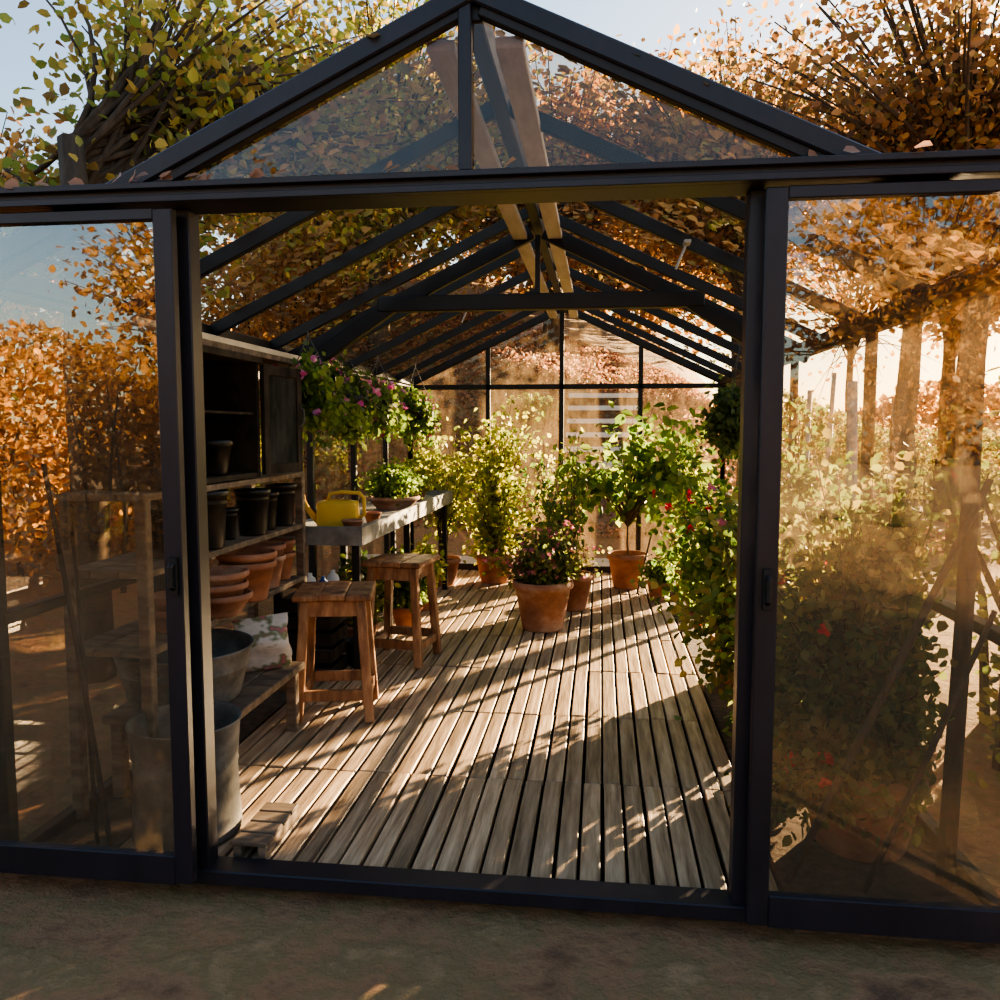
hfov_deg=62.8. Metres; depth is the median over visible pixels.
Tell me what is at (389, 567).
wooden stool
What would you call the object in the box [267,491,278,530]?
nursery pot
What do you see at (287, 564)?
terracotta pot
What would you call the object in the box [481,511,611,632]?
potted shrub
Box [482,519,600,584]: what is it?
flower
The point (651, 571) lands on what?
potted shrub
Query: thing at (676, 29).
tree
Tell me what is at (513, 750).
floor
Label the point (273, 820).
wooden pallet
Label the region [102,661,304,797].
bench
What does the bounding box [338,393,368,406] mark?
basket
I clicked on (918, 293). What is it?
ceiling
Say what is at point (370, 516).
terracotta pot
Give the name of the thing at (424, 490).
pot
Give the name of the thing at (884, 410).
woodland edge
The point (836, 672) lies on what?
flower
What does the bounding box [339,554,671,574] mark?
gravel path
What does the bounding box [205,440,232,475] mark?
nursery pot
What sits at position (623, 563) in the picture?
citrus tree
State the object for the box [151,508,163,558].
nursery pot
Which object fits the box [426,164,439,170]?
fallen leaf
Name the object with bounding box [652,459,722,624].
flower
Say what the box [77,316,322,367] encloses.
plank
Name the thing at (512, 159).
fallen leaf
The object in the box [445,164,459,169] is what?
fallen leaf
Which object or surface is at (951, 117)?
tree
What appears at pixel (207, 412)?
shelf
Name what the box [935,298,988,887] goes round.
wooden post
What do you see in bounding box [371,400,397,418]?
basket
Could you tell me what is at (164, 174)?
fallen leaf
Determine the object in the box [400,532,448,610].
potted shrub
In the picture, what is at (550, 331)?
tree
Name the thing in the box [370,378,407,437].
flower
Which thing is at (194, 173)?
fallen leaf
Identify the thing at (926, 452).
hedge
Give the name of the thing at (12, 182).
fallen leaf
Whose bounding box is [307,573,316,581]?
plastic bottle
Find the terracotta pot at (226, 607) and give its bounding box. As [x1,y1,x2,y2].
[210,588,252,618]
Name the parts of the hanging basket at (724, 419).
chain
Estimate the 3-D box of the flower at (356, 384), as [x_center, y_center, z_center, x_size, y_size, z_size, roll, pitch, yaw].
[-1.123,-0.678,5.337,0.478,0.502,0.529,4,6,38]
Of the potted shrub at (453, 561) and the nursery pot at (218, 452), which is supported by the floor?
the potted shrub at (453, 561)
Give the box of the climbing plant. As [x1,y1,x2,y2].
[923,366,999,787]
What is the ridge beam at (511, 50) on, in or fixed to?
attached to the door frame
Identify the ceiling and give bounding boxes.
[0,5,999,385]
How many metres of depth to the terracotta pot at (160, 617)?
3.31 m
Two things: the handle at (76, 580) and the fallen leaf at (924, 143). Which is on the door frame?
the fallen leaf at (924, 143)
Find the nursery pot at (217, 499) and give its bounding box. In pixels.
[207,489,228,549]
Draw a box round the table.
[273,490,452,669]
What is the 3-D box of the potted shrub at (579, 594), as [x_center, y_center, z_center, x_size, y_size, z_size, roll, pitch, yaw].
[0.506,0.167,6.740,0.693,1.488,0.678,-3,6,-28]
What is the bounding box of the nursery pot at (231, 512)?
[225,507,238,539]
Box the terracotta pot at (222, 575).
[209,565,249,586]
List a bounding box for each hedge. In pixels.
[0,212,366,608]
[703,346,999,519]
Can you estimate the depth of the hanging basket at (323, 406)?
4.50 m
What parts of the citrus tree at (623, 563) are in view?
pot, stem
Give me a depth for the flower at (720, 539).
4.24 m
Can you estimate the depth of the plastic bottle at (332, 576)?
4.93 m
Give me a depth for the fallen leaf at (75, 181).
2.54 m
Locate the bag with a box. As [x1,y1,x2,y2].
[232,612,291,671]
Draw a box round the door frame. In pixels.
[0,0,999,921]
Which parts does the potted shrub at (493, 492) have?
stem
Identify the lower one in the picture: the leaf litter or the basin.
the basin
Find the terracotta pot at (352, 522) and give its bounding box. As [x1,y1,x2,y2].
[341,518,363,526]
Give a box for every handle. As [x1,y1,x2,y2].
[41,463,113,846]
[71,520,99,844]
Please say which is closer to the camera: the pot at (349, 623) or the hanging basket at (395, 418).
the pot at (349, 623)
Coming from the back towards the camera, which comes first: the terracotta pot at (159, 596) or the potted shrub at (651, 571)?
the potted shrub at (651, 571)
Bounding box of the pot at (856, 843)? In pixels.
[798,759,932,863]
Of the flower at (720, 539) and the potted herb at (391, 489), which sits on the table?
the potted herb at (391, 489)
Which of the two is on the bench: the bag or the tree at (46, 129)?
the bag
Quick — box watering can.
[305,490,365,525]
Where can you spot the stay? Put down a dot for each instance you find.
(686, 242)
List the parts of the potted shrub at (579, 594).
stem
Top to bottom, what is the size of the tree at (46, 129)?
7.148 m
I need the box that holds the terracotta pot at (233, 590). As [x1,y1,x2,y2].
[210,578,248,597]
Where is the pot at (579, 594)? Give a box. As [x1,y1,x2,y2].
[566,570,593,611]
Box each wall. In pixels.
[0,289,413,842]
[410,310,725,573]
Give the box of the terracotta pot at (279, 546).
[246,541,285,556]
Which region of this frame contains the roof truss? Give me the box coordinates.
[287,225,811,364]
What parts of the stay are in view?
rod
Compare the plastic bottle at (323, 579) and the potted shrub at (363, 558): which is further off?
the potted shrub at (363, 558)
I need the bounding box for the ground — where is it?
[0,263,999,999]
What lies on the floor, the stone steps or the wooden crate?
the wooden crate
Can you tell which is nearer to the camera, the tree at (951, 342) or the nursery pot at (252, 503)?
the nursery pot at (252, 503)
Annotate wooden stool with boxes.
[292,581,378,724]
[361,553,441,668]
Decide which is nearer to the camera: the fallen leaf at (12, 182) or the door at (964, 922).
the door at (964, 922)
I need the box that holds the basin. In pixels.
[112,628,253,711]
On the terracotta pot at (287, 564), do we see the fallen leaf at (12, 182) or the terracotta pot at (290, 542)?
the terracotta pot at (290, 542)
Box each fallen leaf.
[4,178,19,188]
[35,175,45,184]
[68,177,83,184]
[135,172,147,177]
[158,175,172,179]
[159,171,170,177]
[185,172,199,176]
[199,171,206,179]
[249,168,264,177]
[274,169,288,174]
[384,160,392,169]
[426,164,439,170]
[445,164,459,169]
[504,157,515,167]
[808,149,817,155]
[843,146,860,152]
[915,140,932,147]
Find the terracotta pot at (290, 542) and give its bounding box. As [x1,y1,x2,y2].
[265,538,294,553]
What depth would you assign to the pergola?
3.42 m
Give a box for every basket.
[259,332,368,446]
[302,389,335,404]
[312,349,389,451]
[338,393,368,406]
[361,356,412,443]
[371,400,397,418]
[389,363,441,451]
[403,409,433,421]
[695,344,802,477]
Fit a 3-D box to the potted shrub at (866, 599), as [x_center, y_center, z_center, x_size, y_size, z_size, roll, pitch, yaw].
[1.090,0.473,2.937,0.901,1.567,0.839,1,5,12]
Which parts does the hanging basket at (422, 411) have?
chain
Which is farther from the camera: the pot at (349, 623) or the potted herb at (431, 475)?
the potted herb at (431, 475)
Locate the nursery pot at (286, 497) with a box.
[265,483,296,526]
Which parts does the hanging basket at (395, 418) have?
chain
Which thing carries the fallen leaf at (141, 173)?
on the door frame
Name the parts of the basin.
handle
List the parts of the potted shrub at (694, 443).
stem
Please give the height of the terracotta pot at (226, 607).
0.100 m
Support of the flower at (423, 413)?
on the hanging basket at (422, 411)
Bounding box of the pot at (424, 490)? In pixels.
[410,488,426,499]
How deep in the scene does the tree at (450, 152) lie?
11.80 m
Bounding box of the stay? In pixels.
[674,239,690,269]
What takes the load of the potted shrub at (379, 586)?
on the floor
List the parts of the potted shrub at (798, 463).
stem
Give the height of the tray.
0.020 m
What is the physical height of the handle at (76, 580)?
1.203 m
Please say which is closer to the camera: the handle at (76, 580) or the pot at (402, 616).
the handle at (76, 580)
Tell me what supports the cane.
on the floor
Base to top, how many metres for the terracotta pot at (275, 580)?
0.170 m
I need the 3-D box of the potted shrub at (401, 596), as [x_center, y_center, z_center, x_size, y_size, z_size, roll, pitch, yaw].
[-0.709,0.653,6.144,0.504,0.622,0.511,0,5,1]
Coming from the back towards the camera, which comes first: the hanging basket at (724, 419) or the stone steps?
the stone steps
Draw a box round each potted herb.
[355,449,433,509]
[393,447,440,499]
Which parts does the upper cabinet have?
door, handle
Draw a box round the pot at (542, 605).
[512,576,573,632]
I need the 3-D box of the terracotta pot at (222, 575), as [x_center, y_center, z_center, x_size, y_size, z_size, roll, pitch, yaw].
[-1.269,0.365,3.675,0.282,0.100,0.282,0,5,4]
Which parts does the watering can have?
spout, handle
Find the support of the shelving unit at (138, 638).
on the floor
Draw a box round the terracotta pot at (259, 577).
[217,559,276,602]
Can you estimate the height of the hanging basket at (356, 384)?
0.697 m
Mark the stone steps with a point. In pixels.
(588, 410)
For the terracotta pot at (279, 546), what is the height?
0.170 m
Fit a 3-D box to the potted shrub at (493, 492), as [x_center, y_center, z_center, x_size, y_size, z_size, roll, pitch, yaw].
[-0.044,-0.109,7.966,1.000,1.829,0.780,1,5,11]
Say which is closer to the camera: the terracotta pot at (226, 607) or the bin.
the bin
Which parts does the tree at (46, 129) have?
stem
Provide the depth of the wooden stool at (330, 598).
4.16 m
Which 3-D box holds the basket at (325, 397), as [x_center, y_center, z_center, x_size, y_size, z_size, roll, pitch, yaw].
[-1.079,-0.556,4.636,0.320,0.140,0.320,1,5,7]
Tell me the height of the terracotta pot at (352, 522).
0.075 m
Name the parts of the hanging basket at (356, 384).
chain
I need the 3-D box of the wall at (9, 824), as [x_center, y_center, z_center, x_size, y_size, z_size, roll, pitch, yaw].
[-1.329,0.001,5.776,0.050,2.015,6.150,1,5,7]
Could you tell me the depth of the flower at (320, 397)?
4.49 m
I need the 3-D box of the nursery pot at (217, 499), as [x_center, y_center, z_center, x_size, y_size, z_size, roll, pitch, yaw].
[-1.308,0.086,3.647,0.204,0.260,0.204,-2,5,-22]
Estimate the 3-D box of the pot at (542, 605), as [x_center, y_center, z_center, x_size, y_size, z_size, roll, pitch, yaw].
[0.320,0.779,6.145,0.459,0.370,0.459,1,5,7]
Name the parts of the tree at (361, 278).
stem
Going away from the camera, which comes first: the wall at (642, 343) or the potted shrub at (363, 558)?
the potted shrub at (363, 558)
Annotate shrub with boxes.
[318,561,400,637]
[339,548,404,617]
[383,546,438,626]
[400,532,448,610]
[411,417,481,585]
[446,395,544,583]
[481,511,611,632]
[491,392,567,425]
[510,420,597,538]
[510,430,607,611]
[630,441,798,710]
[636,428,795,683]
[637,554,680,601]
[663,442,716,592]
[674,411,957,863]
[710,396,879,769]
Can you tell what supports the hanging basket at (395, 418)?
hanging from the window
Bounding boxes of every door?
[0,208,197,884]
[745,178,999,943]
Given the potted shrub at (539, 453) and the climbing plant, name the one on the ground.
the climbing plant
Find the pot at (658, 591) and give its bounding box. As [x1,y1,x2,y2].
[646,581,669,601]
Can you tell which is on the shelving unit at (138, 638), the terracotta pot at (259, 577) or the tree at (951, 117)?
the terracotta pot at (259, 577)
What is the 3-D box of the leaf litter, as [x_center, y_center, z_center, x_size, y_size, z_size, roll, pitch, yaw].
[0.281,-1.379,5.431,3.361,0.812,6.184,1,5,7]
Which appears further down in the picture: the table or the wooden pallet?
the wooden pallet
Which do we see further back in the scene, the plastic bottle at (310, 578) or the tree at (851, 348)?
the tree at (851, 348)
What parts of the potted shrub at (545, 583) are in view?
stem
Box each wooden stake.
[784,478,993,884]
[803,390,811,483]
[825,372,836,498]
[846,381,857,521]
[861,610,997,893]
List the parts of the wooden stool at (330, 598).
leg, leg, seat, leg, leg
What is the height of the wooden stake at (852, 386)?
1.700 m
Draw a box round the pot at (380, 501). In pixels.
[367,494,419,509]
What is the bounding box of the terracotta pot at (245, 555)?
[216,547,276,564]
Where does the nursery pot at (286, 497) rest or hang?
on the shelving unit at (138, 638)
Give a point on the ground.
(60, 939)
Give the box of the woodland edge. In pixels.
[811,379,999,470]
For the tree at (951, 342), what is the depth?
12.31 m
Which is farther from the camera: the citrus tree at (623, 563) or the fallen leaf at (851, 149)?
the citrus tree at (623, 563)
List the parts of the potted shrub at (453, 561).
stem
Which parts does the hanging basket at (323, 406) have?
chain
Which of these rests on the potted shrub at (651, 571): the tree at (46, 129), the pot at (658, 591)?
the pot at (658, 591)
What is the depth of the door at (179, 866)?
2.62 m
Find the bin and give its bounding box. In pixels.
[125,700,242,850]
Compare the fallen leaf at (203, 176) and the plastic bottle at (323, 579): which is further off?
the plastic bottle at (323, 579)
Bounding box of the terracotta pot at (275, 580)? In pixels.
[269,553,285,588]
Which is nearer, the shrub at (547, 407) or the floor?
the floor
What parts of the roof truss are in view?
king post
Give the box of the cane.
[636,535,651,593]
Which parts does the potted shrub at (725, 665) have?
stem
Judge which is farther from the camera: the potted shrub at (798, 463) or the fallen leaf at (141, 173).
the potted shrub at (798, 463)
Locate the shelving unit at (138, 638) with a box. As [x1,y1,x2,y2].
[58,471,306,819]
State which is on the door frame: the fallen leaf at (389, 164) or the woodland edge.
the fallen leaf at (389, 164)
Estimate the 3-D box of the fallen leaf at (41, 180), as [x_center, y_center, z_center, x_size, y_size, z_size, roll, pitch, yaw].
[-1.412,-0.986,2.523,0.039,0.034,0.036,1,5,16]
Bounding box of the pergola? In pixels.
[721,277,999,905]
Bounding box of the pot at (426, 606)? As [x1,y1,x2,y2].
[421,587,437,610]
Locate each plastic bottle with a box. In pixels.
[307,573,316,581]
[318,576,327,581]
[327,570,338,580]
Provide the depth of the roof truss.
4.94 m
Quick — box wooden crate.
[280,590,347,681]
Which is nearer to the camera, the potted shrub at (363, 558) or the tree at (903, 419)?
the potted shrub at (363, 558)
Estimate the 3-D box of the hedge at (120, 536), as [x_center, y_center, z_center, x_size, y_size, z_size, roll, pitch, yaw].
[-4.583,-2.733,8.445,3.646,7.210,16.144,1,5,16]
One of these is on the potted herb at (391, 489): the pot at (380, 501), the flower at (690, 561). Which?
the pot at (380, 501)
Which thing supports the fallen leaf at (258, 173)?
on the door frame
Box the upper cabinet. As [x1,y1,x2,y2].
[67,335,304,489]
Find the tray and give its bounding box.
[306,495,436,525]
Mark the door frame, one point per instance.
(749, 177)
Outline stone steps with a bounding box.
[563,393,643,479]
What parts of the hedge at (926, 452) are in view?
stem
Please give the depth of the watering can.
4.97 m
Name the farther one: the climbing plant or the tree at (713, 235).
the tree at (713, 235)
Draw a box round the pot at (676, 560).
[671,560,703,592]
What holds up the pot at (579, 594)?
on the potted shrub at (579, 594)
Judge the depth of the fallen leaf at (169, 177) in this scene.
2.49 m
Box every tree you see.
[0,0,502,683]
[0,103,108,352]
[0,106,151,344]
[199,14,475,318]
[214,0,591,373]
[228,282,991,558]
[393,34,683,350]
[404,24,847,353]
[531,1,887,486]
[540,401,719,589]
[586,0,874,389]
[715,0,999,587]
[751,0,999,524]
[786,258,941,477]
[817,272,999,521]
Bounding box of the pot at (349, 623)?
[344,621,377,637]
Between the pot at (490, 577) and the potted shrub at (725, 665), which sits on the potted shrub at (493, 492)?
the pot at (490, 577)
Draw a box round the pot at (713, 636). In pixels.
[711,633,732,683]
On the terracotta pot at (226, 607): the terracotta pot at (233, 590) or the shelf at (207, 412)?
the terracotta pot at (233, 590)
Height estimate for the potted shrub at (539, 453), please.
1.581 m
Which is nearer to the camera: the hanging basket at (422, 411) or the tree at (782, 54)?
the hanging basket at (422, 411)
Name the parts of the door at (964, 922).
handle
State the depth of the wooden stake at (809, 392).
4.14 m
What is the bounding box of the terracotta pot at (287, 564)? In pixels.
[280,551,295,580]
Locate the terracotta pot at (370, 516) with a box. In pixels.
[365,511,381,522]
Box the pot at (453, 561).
[438,555,460,585]
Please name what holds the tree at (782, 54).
on the ground
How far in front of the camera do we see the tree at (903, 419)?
10.70 m
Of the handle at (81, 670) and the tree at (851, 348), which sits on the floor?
the handle at (81, 670)
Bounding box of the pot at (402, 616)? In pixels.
[393,604,422,626]
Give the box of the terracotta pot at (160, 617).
[155,611,166,633]
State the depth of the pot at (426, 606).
6.74 m
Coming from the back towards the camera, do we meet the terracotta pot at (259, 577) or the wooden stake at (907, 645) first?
the terracotta pot at (259, 577)
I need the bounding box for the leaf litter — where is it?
[27,30,997,377]
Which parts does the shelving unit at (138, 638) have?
post, post, shelf, shelf, shelf, post, rail, post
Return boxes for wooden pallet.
[231,802,298,857]
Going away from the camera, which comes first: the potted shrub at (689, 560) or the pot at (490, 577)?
the potted shrub at (689, 560)
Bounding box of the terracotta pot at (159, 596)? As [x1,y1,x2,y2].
[154,590,165,611]
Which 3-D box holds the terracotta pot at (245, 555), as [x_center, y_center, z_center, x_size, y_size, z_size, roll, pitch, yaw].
[-1.241,0.345,4.022,0.292,0.190,0.292,-1,5,-16]
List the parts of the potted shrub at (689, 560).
stem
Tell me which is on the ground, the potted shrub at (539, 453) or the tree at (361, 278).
the tree at (361, 278)
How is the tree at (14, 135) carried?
on the ground
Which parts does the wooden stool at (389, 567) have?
leg, leg, seat, leg, leg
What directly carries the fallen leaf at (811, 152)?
on the door frame
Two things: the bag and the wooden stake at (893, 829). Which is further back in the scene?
the bag
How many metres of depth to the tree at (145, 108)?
5.46 m
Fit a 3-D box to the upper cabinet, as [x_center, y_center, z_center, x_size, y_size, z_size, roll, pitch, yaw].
[-1.337,-0.383,3.748,0.478,0.586,1.272,1,5,7]
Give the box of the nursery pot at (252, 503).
[233,488,270,535]
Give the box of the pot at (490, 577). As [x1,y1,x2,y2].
[476,552,513,583]
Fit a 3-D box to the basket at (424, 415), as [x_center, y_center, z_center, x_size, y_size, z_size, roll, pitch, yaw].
[-0.743,-0.726,7.209,0.320,0.140,0.320,1,5,7]
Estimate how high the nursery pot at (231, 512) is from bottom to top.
0.150 m
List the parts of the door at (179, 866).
handle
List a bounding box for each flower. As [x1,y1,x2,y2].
[273,355,363,415]
[316,357,380,432]
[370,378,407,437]
[398,393,441,439]
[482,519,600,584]
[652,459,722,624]
[689,482,726,617]
[778,562,919,788]
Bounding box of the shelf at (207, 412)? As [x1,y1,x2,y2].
[205,410,252,414]
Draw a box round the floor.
[119,569,779,890]
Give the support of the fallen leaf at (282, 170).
on the door frame

